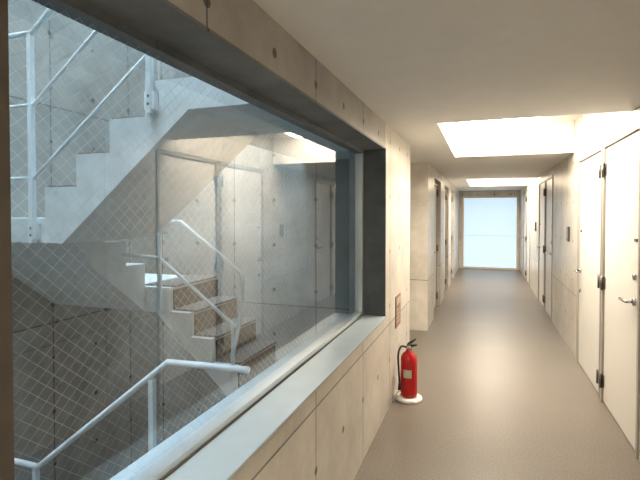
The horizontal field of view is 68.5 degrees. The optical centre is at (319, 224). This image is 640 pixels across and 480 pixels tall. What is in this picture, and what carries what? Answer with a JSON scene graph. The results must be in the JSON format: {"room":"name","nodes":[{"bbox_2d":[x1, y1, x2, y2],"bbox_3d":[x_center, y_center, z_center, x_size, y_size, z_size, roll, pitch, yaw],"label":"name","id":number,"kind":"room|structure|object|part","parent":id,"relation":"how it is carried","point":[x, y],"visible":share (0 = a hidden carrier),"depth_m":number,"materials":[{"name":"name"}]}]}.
{"room":"building corridor","nodes":[
{"label":"building corridor","id":0,"kind":"room"},
{"bbox_2d":[8,0,349,479],"bbox_3d":[-1.600,-0.297,2.199,2.620,9.300,5.800,0,1,19],"label":"wall","id":1,"kind":"structure","parent":0,"point":[281,212],"depth_m":4.55,"materials":[{"name":"concrete"}]},
{"bbox_2d":[8,8,349,479],"bbox_3d":[-1.046,0.363,3.700,2.340,4.396,2.327,0,1,19],"label":"staircase","id":2,"kind":"structure","parent":1,"relation":"attached to","point":[82,211],"depth_m":2.87,"materials":[{"name":"white metal"}]},
{"bbox_3d":[-1.240,-0.877,3.715,1.847,1.916,2.277,0,1,19],"label":"railing","id":3,"kind":"part","parent":2,"relation":"part of","materials":[{"name":"metal"}]},
{"bbox_3d":[-1.409,1.626,2.646,2.270,1.916,0.047,0,1,19],"label":"railing","id":4,"kind":"part","parent":2,"relation":"part of","materials":[{"name":"metal"}]},
{"bbox_3d":[-0.964,0.570,3.418,0.885,1.315,0.231,0,1,3],"label":"railing","id":5,"kind":"part","parent":2,"relation":"part of","materials":[{"name":"metal"}]},
{"bbox_2d":[168,0,458,479],"bbox_3d":[1.103,0.316,5.821,0.290,2.320,17.700,0,1,19],"label":"wall","id":6,"kind":"structure","parent":0,"point":[329,437],"depth_m":2.99,"materials":[{"name":"concrete"}]},
{"bbox_2d":[0,0,385,479],"bbox_3d":[-0.161,0.096,2.258,0.342,1.337,3.150,0,1,19],"label":"window","id":7,"kind":"structure","parent":6,"relation":"in","point":[219,450],"depth_m":1.63,"materials":[{"name":"glass"}]},
{"bbox_3d":[-0.178,0.091,2.341,0.001,1.252,2.906,0,1,19],"label":"glass","id":8,"kind":"part","parent":7,"relation":"part of","materials":[{"name":"clear glass"}]},
{"bbox_2d":[395,293,400,328],"bbox_3d":[0.705,0.770,4.242,0.010,0.280,0.240,0,1,19],"label":"fire extinguisher sign","id":9,"kind":"object","parent":6,"relation":"attached to","point":[398,297],"visible":1,"depth_m":4.20,"materials":[{"name":"paper"}]},
{"bbox_2d":[434,183,437,307],"bbox_3d":[1.893,0.369,7.824,0.135,2.130,0.990,0,1,19],"label":"door","id":10,"kind":"structure","parent":6,"relation":"in","point":[436,185],"depth_m":8.18,"materials":[{"name":"paint"}]},
{"bbox_2d":[444,190,446,289],"bbox_3d":[2.523,0.331,9.616,0.135,2.130,0.990,0,1,19],"label":"door","id":11,"kind":"structure","parent":6,"relation":"in","point":[445,239],"depth_m":10.03,"materials":[{"name":"paint"}]},
{"bbox_2d":[451,194,452,277],"bbox_3d":[3.153,0.292,11.408,0.135,2.130,0.990,0,1,19],"label":"door","id":12,"kind":"structure","parent":6,"relation":"in","point":[451,194],"depth_m":11.84,"materials":[{"name":"paint"}]},
{"bbox_2d":[253,0,639,190],"bbox_3d":[1.356,-1.055,5.862,3.460,0.420,18.000,0,1,19],"label":"ceiling","id":13,"kind":"structure","parent":0,"point":[418,65],"depth_m":2.19,"materials":[{"name":"paint"}]},
{"bbox_2d":[467,178,526,185],"bbox_3d":[3.999,-1.137,10.444,1.349,0.390,2.398,0,1,19],"label":"coffer","id":14,"kind":"object","parent":13,"relation":"in","point":[511,181],"depth_m":11.56,"materials":[{"name":"white"}]},
{"bbox_2d":[436,111,628,156],"bbox_3d":[1.928,-1.012,4.549,1.349,0.390,2.298,0,1,19],"label":"skylight","id":15,"kind":"object","parent":13,"relation":"in","point":[546,134],"depth_m":5.55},
{"bbox_2d":[459,190,520,269],"bbox_3d":[4.960,0.143,13.950,2.200,2.320,0.200,0,1,19],"label":"wall","id":16,"kind":"structure","parent":0,"point":[490,192],"depth_m":13.88,"materials":[{"name":"concrete"}]},
{"bbox_2d":[461,196,518,269],"bbox_3d":[5.008,0.225,13.877,1.580,2.160,0.110,0,1,19],"label":"window","id":17,"kind":"structure","parent":16,"relation":"in","point":[490,224],"depth_m":13.86,"materials":[{"name":"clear glass"}]},
{"bbox_2d":[353,268,639,479],"bbox_3d":[1.356,1.575,5.918,3.460,0.200,18.000,0,1,19],"label":"floor","id":18,"kind":"structure","parent":0,"point":[504,395],"depth_m":3.97,"materials":[{"name":"plastic"}]},
{"bbox_2d":[395,338,421,403],"bbox_3d":[0.772,1.246,4.081,0.232,0.535,0.232,0,1,19],"label":"fire extinguisher","id":19,"kind":"object","parent":18,"relation":"on","point":[407,368],"visible":1,"depth_m":4.03,"materials":[{"name":"metal"}]},
{"bbox_3d":[0.791,1.024,4.055,0.090,0.089,0.046,0,1,19],"label":"lever handle","id":20,"kind":"part","parent":19,"relation":"part of","materials":[{"name":"black metal"}]},
{"bbox_2d":[520,106,639,460],"bbox_3d":[2.938,0.150,5.173,0.200,2.680,17.700,0,1,19],"label":"wall","id":21,"kind":"structure","parent":0,"point":[591,131],"depth_m":5.84,"materials":[{"name":"concrete"}]},
{"bbox_2d":[521,190,526,279],"bbox_3d":[5.207,0.246,11.931,0.135,2.200,0.920,0,1,19],"label":"door","id":22,"kind":"structure","parent":21,"relation":"in","point":[525,192],"depth_m":12.16,"materials":[{"name":"paint"}]},
{"bbox_2d":[525,188,530,285],"bbox_3d":[4.893,0.265,11.035,0.135,2.200,0.920,0,1,19],"label":"door","id":23,"kind":"structure","parent":21,"relation":"in","point":[527,272],"depth_m":11.12,"materials":[{"name":"paint"}]},
{"bbox_2d":[536,180,544,308],"bbox_3d":[3.965,0.322,8.394,0.135,2.200,0.920,0,1,19],"label":"door","id":24,"kind":"structure","parent":21,"relation":"in","point":[541,231],"depth_m":8.51,"materials":[{"name":"paint"}]},
{"bbox_2d":[543,175,552,320],"bbox_3d":[3.650,0.341,7.498,0.135,2.200,0.920,0,1,19],"label":"door","id":25,"kind":"structure","parent":21,"relation":"in","point":[548,191],"depth_m":7.55,"materials":[{"name":"paint"}]},
{"bbox_2d":[566,227,569,241],"bbox_3d":[2.997,0.109,5.681,0.026,0.180,0.100,0,1,19],"label":"intercom panel","id":26,"kind":"object","parent":21,"relation":"attached to","point":[568,228],"visible":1,"depth_m":5.63,"materials":[{"name":"metal"}]},
{"bbox_2d":[574,145,602,397],"bbox_3d":[2.631,0.402,4.597,0.135,2.200,1.110,0,1,19],"label":"door","id":27,"kind":"structure","parent":21,"relation":"in","point":[590,179],"depth_m":4.58,"materials":[{"name":"paint"}]},
{"bbox_2d":[599,123,639,458],"bbox_3d":[2.263,0.425,3.550,0.135,2.200,1.050,0,1,19],"label":"door","id":28,"kind":"structure","parent":21,"relation":"in","point":[619,375],"depth_m":3.49,"materials":[{"name":"paint"}]}
]}

